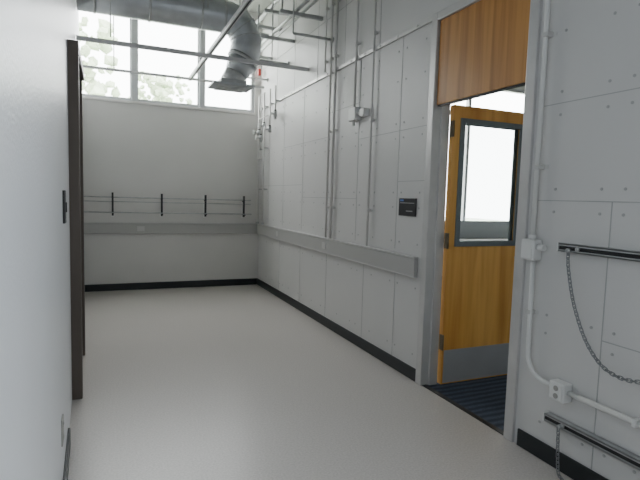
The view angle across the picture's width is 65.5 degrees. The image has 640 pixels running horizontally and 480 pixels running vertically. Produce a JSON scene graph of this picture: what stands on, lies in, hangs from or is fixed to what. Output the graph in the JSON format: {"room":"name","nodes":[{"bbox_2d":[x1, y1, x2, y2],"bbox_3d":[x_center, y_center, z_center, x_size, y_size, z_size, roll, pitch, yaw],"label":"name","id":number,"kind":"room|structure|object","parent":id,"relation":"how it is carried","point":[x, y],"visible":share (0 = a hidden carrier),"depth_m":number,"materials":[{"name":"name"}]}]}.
{"room":"laboratory room","nodes":[
{"label":"laboratory room","id":0,"kind":"room"},
{"bbox_2d":[0,0,78,479],"bbox_3d":[-1.207,-0.896,2.153,0.120,4.150,10.056,-1,5,-25],"label":"wall","id":1,"kind":"structure","parent":0,"point":[36,358],"depth_m":1.24,"materials":[{"name":"paint"}]},
{"bbox_2d":[61,414,63,446],"bbox_3d":[-1.147,0.847,2.215,0.010,0.120,0.075,0,5,-23],"label":"wall outlet","id":2,"kind":"object","parent":1,"relation":"attached to","point":[62,417],"visible":0.95,"depth_m":2.19,"materials":[{"name":"grey plastic"}]},
{"bbox_2d":[62,190,66,223],"bbox_3d":[-1.282,-0.167,2.498,0.019,0.165,0.080,0,5,-23],"label":"light switch","id":3,"kind":"object","parent":1,"relation":"attached to","point":[63,191],"visible":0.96,"depth_m":2.46,"materials":[{"name":"black"}]},
{"bbox_2d":[63,428,70,479],"bbox_3d":[-1.220,1.116,2.388,0.013,0.099,9.933,-1,5,-25],"label":"baseboard","id":4,"kind":"structure","parent":1,"relation":"attached to","point":[68,443],"depth_m":2.48,"materials":[{"name":"black rubber"}]},
{"bbox_2d":[67,39,84,399],"bbox_3d":[-1.867,-0.142,3.686,0.209,2.350,1.030,0,5,-23],"label":"door","id":5,"kind":"structure","parent":1,"relation":"in","point":[76,75],"depth_m":3.26,"materials":[{"name":"brown metal"}]},
{"bbox_2d":[228,0,272,13],"bbox_3d":[3.212,-3.048,3.870,12.200,0.100,10.300,0,5,-23],"label":"ceiling","id":6,"kind":"structure","parent":0,"point":[253,7],"depth_m":7.17,"materials":[{"name":"paint"}]},
{"bbox_2d":[76,0,261,92],"bbox_3d":[-1.618,-2.521,5.561,1.990,1.515,0.384,0,5,-23],"label":"air duct","id":7,"kind":"object","parent":6,"relation":"hanging from","point":[207,15],"visible":0.86,"depth_m":5.58,"materials":[{"name":"metal"}]},
{"bbox_2d":[76,0,333,88],"bbox_3d":[-0.833,-2.515,4.309,2.484,1.270,5.990,0,5,-23],"label":"grid","id":8,"kind":"object","parent":6,"relation":"attached to","point":[263,60],"visible":0.76,"depth_m":5.50,"materials":[{"name":"white metal"}]},
{"bbox_2d":[82,11,524,284],"bbox_3d":[1.614,-1.389,8.892,11.200,4.150,0.150,0,5,-23],"label":"wall","id":9,"kind":"structure","parent":0,"point":[130,150],"depth_m":7.24,"materials":[{"name":"paint"}]},
{"bbox_2d":[82,19,131,100],"bbox_3d":[-2.968,-2.593,6.793,0.780,1.320,0.070,0,5,-23],"label":"window","id":10,"kind":"structure","parent":9,"relation":"in","point":[87,95],"depth_m":6.89,"materials":[{"name":"grey paint"}]},
{"bbox_2d":[84,192,251,217],"bbox_3d":[-2.135,-0.494,7.197,2.320,0.340,0.159,0,5,-23],"label":"rack","id":11,"kind":"object","parent":9,"relation":"attached to","point":[112,197],"visible":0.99,"depth_m":7.17,"materials":[{"name":"metal"}]},
{"bbox_2d":[137,20,199,106],"bbox_3d":[-2.174,-2.599,7.134,0.910,1.320,0.070,0,5,-23],"label":"window","id":12,"kind":"structure","parent":9,"relation":"in","point":[198,31],"depth_m":7.22,"materials":[{"name":"grey paint"}]},
{"bbox_2d":[82,19,255,114],"bbox_3d":[-2.105,-2.582,7.140,2.440,1.350,0.135,0,5,-23],"label":"trim","id":13,"kind":"structure","parent":9,"relation":"attached to","point":[133,21],"depth_m":7.02,"materials":[{"name":"grey paint"}]},
{"bbox_2d":[85,278,256,291],"bbox_3d":[-2.143,0.663,7.387,2.480,0.099,0.013,0,5,-23],"label":"baseboard","id":14,"kind":"structure","parent":9,"relation":"attached to","point":[251,281],"depth_m":7.34,"materials":[{"name":"black rubber"}]},
{"bbox_2d":[204,31,254,112],"bbox_3d":[-1.374,-2.605,7.477,0.790,1.320,0.070,0,5,-23],"label":"window","id":15,"kind":"structure","parent":9,"relation":"in","point":[253,73],"depth_m":7.59,"materials":[{"name":"grey paint"}]},
{"bbox_2d":[450,89,524,220],"bbox_3d":[3.693,-1.603,9.748,4.700,2.650,0.080,0,5,-23],"label":"window","id":16,"kind":"structure","parent":9,"relation":"in","point":[468,102],"depth_m":9.35,"materials":[{"name":"grey paint"}]},
{"bbox_2d":[68,284,572,479],"bbox_3d":[-0.762,1.214,2.578,3.816,0.100,10.300,0,5,-23],"label":"floor","id":17,"kind":"structure","parent":0,"point":[234,382],"depth_m":3.30,"materials":[{"name":"plastic"}]},
{"bbox_2d":[258,0,639,479],"bbox_3d":[1.094,-0.914,3.141,0.110,4.150,10.050,0,5,-23],"label":"wall","id":18,"kind":"structure","parent":0,"point":[592,146],"depth_m":2.89,"materials":[{"name":"paint"}]},
{"bbox_2d":[84,222,417,277],"bbox_3d":[-1.255,0.024,5.326,2.494,0.164,4.369,0,5,-23],"label":"cable trunking","id":19,"kind":"object","parent":18,"relation":"attached to","point":[399,263],"visible":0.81,"depth_m":6.29,"materials":[{"name":"grey plastic"}]},
{"bbox_2d":[253,85,280,224],"bbox_3d":[-0.789,-1.175,7.185,0.154,1.925,0.850,0,5,-23],"label":"corner pipework","id":20,"kind":"object","parent":18,"relation":"attached to","point":[260,137],"visible":1,"depth_m":7.34,"materials":[{"name":"grey metal"}]},
{"bbox_2d":[260,16,431,110],"bbox_3d":[-0.049,-1.803,5.617,0.022,0.035,4.400,0,5,-23],"label":"trim","id":21,"kind":"structure","parent":18,"relation":"attached to","point":[428,20],"depth_m":4.51,"materials":[{"name":"metal"}]},
{"bbox_2d":[324,0,379,245],"bbox_3d":[0.254,-1.574,4.857,0.069,3.175,1.139,0,5,-23],"label":"conduit","id":22,"kind":"object","parent":18,"relation":"attached to","point":[355,113],"visible":1,"depth_m":5.04,"materials":[{"name":"grey metal"}]},
{"bbox_2d":[398,198,416,216],"bbox_3d":[0.691,-0.260,3.933,0.012,0.140,0.240,0,5,-23],"label":"room sign","id":23,"kind":"object","parent":18,"relation":"attached to","point":[407,206],"visible":1,"depth_m":3.92,"materials":[{"name":"black plastic"}]},
{"bbox_2d":[257,278,607,479],"bbox_3d":[0.959,1.099,3.333,0.013,0.099,9.948,0,5,-23],"label":"baseboard","id":24,"kind":"structure","parent":18,"relation":"attached to","point":[573,469],"depth_m":3.92,"materials":[{"name":"black rubber"}]},
{"bbox_2d":[262,0,639,473],"bbox_3d":[0.464,-1.095,4.464,0.004,4.050,7.000,0,5,-23],"label":"trim","id":25,"kind":"structure","parent":18,"relation":"attached to","point":[615,12],"depth_m":3.99,"materials":[{"name":"grey metal"}]},
{"bbox_2d":[415,0,542,441],"bbox_3d":[1.032,-0.220,3.285,0.140,2.740,1.000,0,5,-23],"label":"door frame","id":26,"kind":"structure","parent":18,"relation":"attached to","point":[479,48],"depth_m":3.23,"materials":[{"name":"metal"}]},
{"bbox_2d":[437,105,523,383],"bbox_3d":[1.287,0.053,3.862,0.790,2.088,0.174,0,5,-23],"label":"door","id":27,"kind":"structure","parent":18,"relation":"in","point":[476,292],"depth_m":3.82,"materials":[{"name":"brown wood"}]},
{"bbox_2d":[521,0,639,427],"bbox_3d":[1.831,-0.919,1.190,0.072,3.765,3.300,0,5,-23],"label":"conduit","id":28,"kind":"object","parent":18,"relation":"attached to","point":[560,390],"visible":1,"depth_m":2.69,"materials":[{"name":"white metal"}]},
{"bbox_2d":[542,411,639,470],"bbox_3d":[1.590,1.034,1.819,0.047,0.048,1.894,0,5,-23],"label":"rail","id":29,"kind":"object","parent":18,"relation":"attached to","point":[598,442],"visible":1,"depth_m":2.40,"materials":[{"name":"metal"}]},
{"bbox_2d":[556,424,563,479],"bbox_3d":[1.233,1.091,2.547,0.026,0.267,0.095,1,5,-3],"label":"chain","id":30,"kind":"object","parent":29,"relation":"hanging from","point":[559,425],"visible":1,"depth_m":2.57,"materials":[{"name":"silver metal"}]},
{"bbox_2d":[557,242,639,261],"bbox_3d":[1.619,0.120,1.735,0.047,0.048,1.879,0,5,-23],"label":"rail","id":31,"kind":"object","parent":18,"relation":"attached to","point":[629,255],"visible":1,"depth_m":2.36,"materials":[{"name":"metal"}]},
{"bbox_2d":[565,248,639,384],"bbox_3d":[1.411,0.364,2.143,0.023,0.569,0.875,0,5,-23],"label":"chain","id":32,"kind":"object","parent":31,"relation":"hanging from","point":[568,250],"visible":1,"depth_m":2.44,"materials":[{"name":"silver metal"}]},
{"bbox_2d":[428,284,506,430],"bbox_3d":[4.843,1.170,4.984,8.384,0.102,10.300,0,5,-23],"label":"floor","id":33,"kind":"structure","parent":0,"point":[484,397],"depth_m":3.62,"materials":[{"name":"carpet"}]},
{"bbox_2d":[444,221,508,239],"bbox_3d":[3.686,0.208,9.037,3.300,1.057,0.800,0,5,-23],"label":"desk","id":34,"kind":"object","parent":33,"relation":"on","point":[469,230],"visible":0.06,"depth_m":9.09,"materials":[{"name":"grey"}]},
{"label":"outside","id":35,"kind":"structure","parent":0,"visible":0},
{"bbox_2d":[465,218,505,220],"bbox_3d":[-4.545,-0.696,29.590,65.000,0.100,42.150,0,5,-23],"label":"lawn","id":36,"kind":"structure","parent":35,"point":[466,219],"depth_m":53.89,"materials":[{"name":"white"}]},
{"bbox_2d":[79,17,120,96],"bbox_3d":[-8.934,-3.678,16.685,4.157,7.778,3.102,0,5,-23],"label":"tree","id":37,"kind":"object","parent":36,"relation":"on","point":[95,87],"visible":0.12,"depth_m":16.64,"materials":[{"name":"green plant"}]},
{"bbox_2d":[128,71,192,103],"bbox_3d":[-7.686,-4.077,23.640,3.138,7.465,2.369,0,5,-23],"label":"tree","id":38,"kind":"object","parent":36,"relation":"on","point":[161,88],"visible":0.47,"depth_m":23.05,"materials":[{"name":"green plant"}]}
]}

